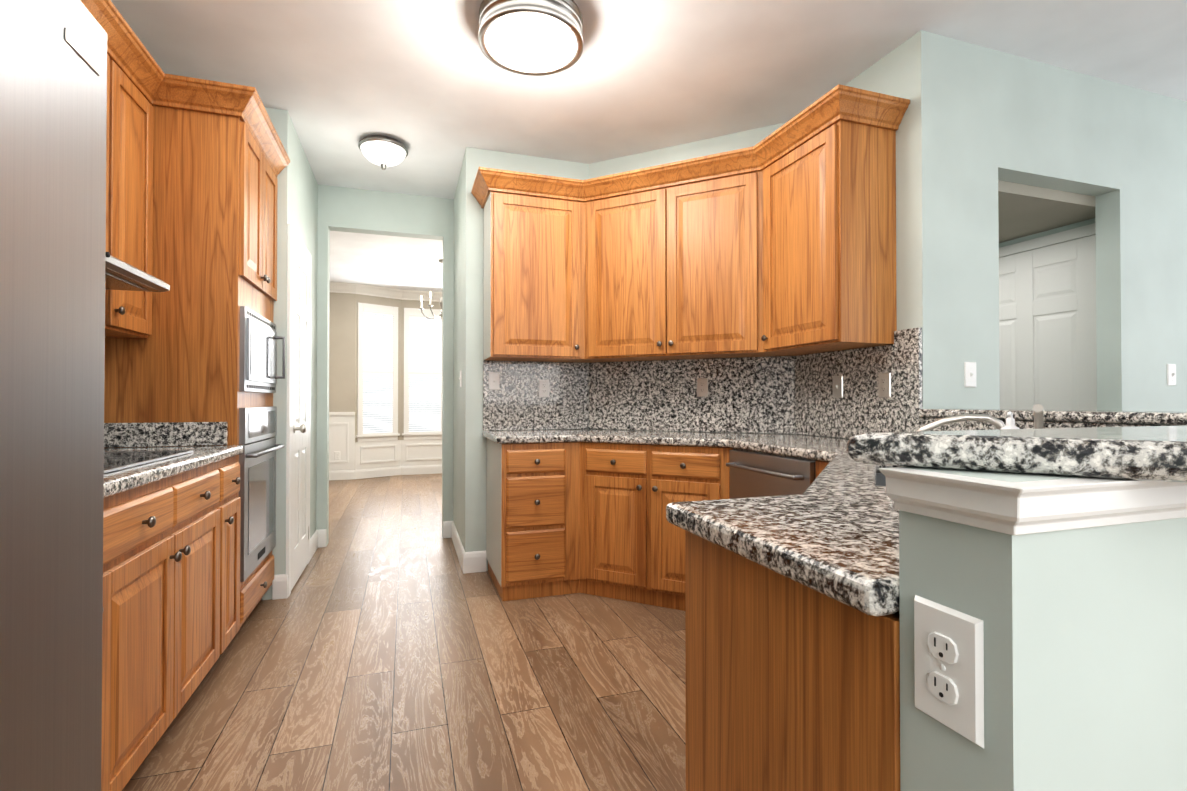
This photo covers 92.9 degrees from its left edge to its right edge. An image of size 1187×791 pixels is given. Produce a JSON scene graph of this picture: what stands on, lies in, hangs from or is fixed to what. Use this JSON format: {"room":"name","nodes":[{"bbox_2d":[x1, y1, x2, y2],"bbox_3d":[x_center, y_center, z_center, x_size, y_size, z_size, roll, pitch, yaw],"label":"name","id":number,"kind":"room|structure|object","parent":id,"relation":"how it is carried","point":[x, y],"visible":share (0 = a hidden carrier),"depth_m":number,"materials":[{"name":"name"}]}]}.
{"room":"kitchen","nodes":[
{"label":"kitchen","id":0,"kind":"room"},
{"bbox_2d":[122,473,685,790],"bbox_3d":[0.215,1.194,3.971,9.000,0.100,12.500,0,-1,-18],"label":"floor","id":1,"kind":"structure","parent":0,"point":[387,644],"depth_m":2.20,"materials":[{"name":"brown wood"}]},
{"bbox_2d":[0,0,106,790],"bbox_3d":[-1.057,0.236,0.425,0.904,1.750,0.912,0,-1,-18],"label":"fridge","id":2,"kind":"object","parent":1,"relation":"on","point":[53,93],"visible":1,"depth_m":0.83,"materials":[{"name":"silver metal"}]},
{"bbox_2d":[101,491,124,790],"bbox_3d":[-1.413,0.683,1.061,0.632,0.868,0.488,0,-1,-18],"label":"base cabinet","id":3,"kind":"object","parent":1,"relation":"on","point":[111,625],"depth_m":1.41,"materials":[{"name":"brown wood"}]},
{"bbox_2d":[104,445,242,497],"bbox_3d":[-1.591,0.230,1.614,0.640,0.040,1.642,0,-1,-18],"label":"countertop","id":4,"kind":"structure","parent":3,"relation":"on","point":[121,480],"depth_m":1.78,"materials":[{"name":"stone"}]},
{"bbox_2d":[104,450,192,472],"bbox_3d":[-1.604,0.205,1.681,0.466,0.008,0.776,0,-1,-18],"label":"cooktop","id":5,"kind":"object","parent":4,"relation":"in","point":[114,461],"visible":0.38,"depth_m":1.86,"materials":[{"name":"black glass"}]},
{"bbox_2d":[121,457,232,790],"bbox_3d":[-1.615,0.688,1.672,0.632,0.868,1.080,0,-1,-18],"label":"base cabinet","id":6,"kind":"object","parent":1,"relation":"on","point":[171,590],"depth_m":1.74,"materials":[{"name":"brown wood"}]},
{"bbox_2d":[104,105,284,653],"bbox_3d":[-1.936,-0.062,2.739,0.692,2.389,0.703,0,-1,-18],"label":"tall cabinet","id":7,"kind":"object","parent":1,"relation":"on","point":[206,351],"visible":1,"depth_m":2.47,"materials":[{"name":"brown wood"}]},
{"bbox_2d":[233,455,240,637],"bbox_3d":[-1.797,0.694,2.220,0.632,0.868,0.354,0,-1,-18],"label":"base cabinet","id":8,"kind":"object","parent":1,"relation":"on","point":[236,466],"depth_m":2.42,"materials":[{"name":"brown wood"}]},
{"bbox_2d":[486,438,497,590],"bbox_3d":[0.187,0.707,3.644,1.664,0.868,0.608,0,-1,-18],"label":"base cabinet","id":9,"kind":"object","parent":1,"relation":"on","point":[491,447],"depth_m":3.41,"materials":[{"name":"brown wood"}]},
{"bbox_2d":[498,442,734,600],"bbox_3d":[0.383,0.701,3.052,1.664,0.868,0.639,0,-1,-18],"label":"base cabinet","id":10,"kind":"object","parent":1,"relation":"on","point":[552,496],"depth_m":3.15,"materials":[{"name":"brown wood"}]},
{"bbox_2d":[606,458,828,607],"bbox_3d":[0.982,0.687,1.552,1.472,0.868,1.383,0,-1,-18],"label":"base cabinet","id":11,"kind":"object","parent":1,"relation":"on","point":[638,494],"depth_m":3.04,"materials":[{"name":"brown wood"}]},
{"bbox_2d":[482,429,904,615],"bbox_3d":[0.587,0.237,2.399,1.692,0.040,3.232,0,-1,-18],"label":"countertop","id":12,"kind":"structure","parent":11,"relation":"on","point":[832,531],"depth_m":0.95,"materials":[{"name":"stone"}]},
{"bbox_2d":[876,473,885,485],"bbox_3d":[0.976,0.335,1.477,0.454,0.170,0.634,0,-1,27],"label":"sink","id":13,"kind":"object","parent":12,"relation":"in","point":[881,479],"depth_m":1.84,"materials":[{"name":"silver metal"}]},
{"bbox_2d":[917,404,1043,430],"bbox_3d":[1.306,0.119,1.870,0.256,0.184,0.379,0,-1,-18],"label":"faucet","id":14,"kind":"object","parent":12,"relation":"on","point":[998,424],"visible":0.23,"depth_m":1.93,"materials":[{"name":"silver metal"}]},
{"bbox_2d":[1000,411,1019,429],"bbox_3d":[1.368,0.132,1.856,0.071,0.159,0.064,0,-1,-18],"label":"soap dispenser","id":15,"kind":"object","parent":12,"relation":"on","point":[1010,421],"visible":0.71,"depth_m":1.85,"materials":[{"name":"white plastic"}]},
{"bbox_2d":[670,523,899,790],"bbox_3d":[0.367,0.681,0.884,0.255,0.868,0.502,0,-1,-18],"label":"base cabinet","id":16,"kind":"object","parent":1,"relation":"on","point":[792,685],"depth_m":0.80,"materials":[{"name":"brown wood"}]},
{"bbox_2d":[726,449,880,498],"bbox_3d":[1.047,0.697,2.618,0.677,0.868,0.600,0,-1,-18],"label":"dishwasher","id":17,"kind":"object","parent":1,"relation":"on","point":[756,474],"visible":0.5,"depth_m":2.51,"materials":[{"name":"silver metal"}]},
{"bbox_2d":[899,466,1186,790],"bbox_3d":[1.190,0.597,0.828,1.770,1.035,0.120,0,-1,-18],"label":"wall","id":18,"kind":"structure","parent":1,"relation":"on","point":[1085,659],"depth_m":0.54,"materials":[{"name":"paint"}]},
{"bbox_2d":[847,409,1186,482],"bbox_3d":[1.026,0.067,1.468,1.940,0.035,1.658,0,-1,-18],"label":"bar","id":19,"kind":"object","parent":18,"relation":"on","point":[1155,453],"visible":0.88,"depth_m":0.56,"materials":[{"name":"stone"}]},
{"bbox_2d":[879,467,1186,535],"bbox_3d":[1.181,0.102,0.814,1.799,0.045,0.148,0,-1,-18],"label":"trim","id":20,"kind":"structure","parent":18,"relation":"attached to","point":[1023,507],"depth_m":0.51,"materials":[{"name":"white wood"}]},
{"bbox_2d":[928,417,1180,425],"bbox_3d":[1.726,0.606,1.835,0.117,1.035,1.394,0,-1,-18],"label":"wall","id":21,"kind":"structure","parent":1,"relation":"on","point":[928,417],"depth_m":1.88,"materials":[{"name":"paint"}]},
{"bbox_2d":[111,0,1186,291],"bbox_3d":[0.215,-1.656,3.998,9.000,0.100,12.500,0,-1,-18],"label":"ceiling","id":22,"kind":"structure","parent":0,"point":[431,88],"depth_m":2.77,"materials":[{"name":"paint"}]},
{"bbox_2d":[358,135,407,169],"bbox_3d":[-1.342,-1.524,3.607,0.299,0.169,0.299,0,-1,-18],"label":"ceiling light","id":23,"kind":"object","parent":22,"relation":"attached to","point":[383,152],"visible":1,"depth_m":3.52,"materials":[{"name":"white glass"}]},
{"bbox_2d":[419,259,442,318],"bbox_3d":[-1.764,-1.210,6.628,0.551,0.739,0.529,0,-1,-18],"label":"chandelier","id":24,"kind":"object","parent":22,"relation":"hanging from","point":[441,299],"visible":0.46,"depth_m":6.58,"materials":[{"name":"silver metal"}]},
{"bbox_2d":[478,0,582,75],"bbox_3d":[-0.269,-1.562,2.435,0.448,0.116,0.448,0,-1,-18],"label":"ceiling light","id":25,"kind":"object","parent":22,"relation":"attached to","point":[534,37],"visible":1,"depth_m":2.37,"materials":[{"name":"white glass"}]},
{"bbox_2d":[262,30,1186,599],"bbox_3d":[0.446,-0.235,3.571,6.820,2.750,11.570,0,-1,-18],"label":"wall","id":26,"kind":"structure","parent":0,"point":[978,122],"depth_m":2.96,"materials":[{"name":"paint"}]},
{"bbox_2d":[80,0,119,257],"bbox_3d":[-1.772,-0.884,1.635,0.303,0.767,0.760,0,-1,-18],"label":"upper cabinet","id":27,"kind":"object","parent":26,"relation":"attached to","point":[113,49],"depth_m":2.06,"materials":[{"name":"brown wood"}]},
{"bbox_2d":[105,52,159,337],"bbox_3d":[-1.940,-0.753,2.139,0.303,1.019,0.444,0,-1,-18],"label":"upper cabinet","id":28,"kind":"object","parent":26,"relation":"attached to","point":[140,82],"depth_m":2.22,"materials":[{"name":"brown wood"}]},
{"bbox_2d":[105,252,169,291],"bbox_3d":[-1.669,-0.434,1.656,0.516,0.123,0.738,0,-1,-18],"label":"range hood","id":29,"kind":"object","parent":28,"relation":"attached to","point":[120,275],"visible":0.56,"depth_m":1.84,"materials":[{"name":"silver metal"}]},
{"bbox_2d":[104,422,227,447],"bbox_3d":[-1.620,0.158,1.605,0.578,0.102,1.642,0,-1,-18],"label":"backsplash","id":30,"kind":"structure","parent":26,"relation":"attached to","point":[156,434],"depth_m":2.39,"materials":[{"name":"stone"}]},
{"bbox_2d":[286,224,310,596],"bbox_3d":[-1.811,0.085,3.547,0.080,2.111,0.732,0,-1,-18],"label":"pantry door","id":31,"kind":"structure","parent":26,"relation":"in","point":[298,430],"depth_m":3.43,"materials":[{"name":"white wood"}]},
{"bbox_2d":[356,302,399,441],"bbox_3d":[-3.116,-0.326,8.180,0.631,1.980,0.044,1,-1,-44],"label":"bay window","id":32,"kind":"structure","parent":26,"relation":"in","point":[377,389],"depth_m":8.18,"materials":[{"name":"white glass"}]},
{"bbox_2d":[272,465,486,599],"bbox_3d":[-1.527,1.097,6.047,4.400,0.134,5.364,0,-1,-18],"label":"baseboard","id":33,"kind":"structure","parent":26,"relation":"attached to","point":[473,562],"depth_m":4.26,"materials":[{"name":"white wood"}]},
{"bbox_2d":[329,412,441,470],"bbox_3d":[-2.107,0.626,6.535,3.604,0.816,4.079,0,-1,-18],"label":"trim","id":34,"kind":"structure","parent":26,"relation":"attached to","point":[354,455],"depth_m":8.10,"materials":[{"name":"white wood"}]},
{"bbox_2d":[330,282,441,301],"bbox_3d":[-1.729,-1.515,6.681,4.400,0.129,4.080,0,-1,-18],"label":"crown molding","id":35,"kind":"structure","parent":26,"relation":"attached to","point":[361,289],"depth_m":8.20,"materials":[{"name":"white wood"}]},
{"bbox_2d":[402,308,441,439],"bbox_3d":[-2.541,-0.323,8.526,0.655,1.980,0.044,0,-1,-18],"label":"bay window","id":36,"kind":"structure","parent":26,"relation":"in","point":[422,377],"depth_m":8.53,"materials":[{"name":"white glass"}]},
{"bbox_2d":[483,180,582,361],"bbox_3d":[-0.398,-0.739,3.606,0.559,1.019,0.338,0,-1,-18],"label":"upper cabinet","id":37,"kind":"object","parent":26,"relation":"attached to","point":[533,311],"depth_m":3.45,"materials":[{"name":"brown wood"}]},
{"bbox_2d":[583,176,606,347],"bbox_3d":[0.193,-0.762,3.420,0.368,0.899,0.368,0,-1,-18],"label":"upper cabinet","id":38,"kind":"object","parent":26,"relation":"attached to","point":[595,206],"depth_m":3.51,"materials":[{"name":"brown wood"}]},
{"bbox_2d":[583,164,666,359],"bbox_3d":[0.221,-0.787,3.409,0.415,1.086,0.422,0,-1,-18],"label":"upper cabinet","id":39,"kind":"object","parent":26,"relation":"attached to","point":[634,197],"depth_m":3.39,"materials":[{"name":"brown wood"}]},
{"bbox_2d":[663,146,762,358],"bbox_3d":[0.634,-0.789,3.201,0.422,1.086,0.415,0,-1,-18],"label":"upper cabinet","id":40,"kind":"object","parent":26,"relation":"attached to","point":[679,338],"depth_m":3.25,"materials":[{"name":"brown wood"}]},
{"bbox_2d":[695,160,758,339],"bbox_3d":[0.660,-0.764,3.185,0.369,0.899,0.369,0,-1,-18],"label":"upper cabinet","id":41,"kind":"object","parent":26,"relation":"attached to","point":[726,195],"depth_m":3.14,"materials":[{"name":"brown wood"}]},
{"bbox_2d":[335,362,1175,748],"bbox_3d":[0.003,0.351,4.737,4.887,1.037,8.231,0,-1,-18],"label":"outlet plates","id":42,"kind":"object","parent":26,"relation":"attached to","point":[949,666],"visible":1,"depth_m":0.55,"materials":[{"name":"white plastic"}]},
{"bbox_2d":[759,112,898,355],"bbox_3d":[1.158,-0.746,2.835,0.337,1.019,0.533,0,-1,-18],"label":"upper cabinet","id":43,"kind":"object","parent":26,"relation":"attached to","point":[780,241],"depth_m":2.61,"materials":[{"name":"brown wood"}]},
{"bbox_2d":[483,327,1178,466],"bbox_3d":[0.589,-0.043,2.402,1.686,0.516,3.232,0,-1,-18],"label":"backsplash","id":44,"kind":"structure","parent":26,"relation":"attached to","point":[783,395],"depth_m":3.43,"materials":[{"name":"stone"}]},
{"bbox_2d":[998,180,1094,242],"bbox_3d":[1.742,-1.051,4.261,1.430,0.105,2.950,0,-1,-18],"label":"ceiling","id":45,"kind":"structure","parent":0,"point":[1025,210],"depth_m":3.06,"materials":[{"name":"paint"}]},
{"bbox_2d":[999,218,1094,257],"bbox_3d":[2.459,-0.225,4.554,0.120,2.750,3.070,0,-1,-18],"label":"wall","id":46,"kind":"structure","parent":0,"point":[1053,231],"depth_m":3.42,"materials":[{"name":"grey paint"}]},
{"bbox_2d":[999,223,1096,409],"bbox_3d":[2.689,0.084,3.537,0.080,2.111,0.932,0,-1,-18],"label":"hall door","id":47,"kind":"structure","parent":46,"relation":"in","point":[1047,332],"depth_m":3.41,"materials":[{"name":"white wood"}]}
]}

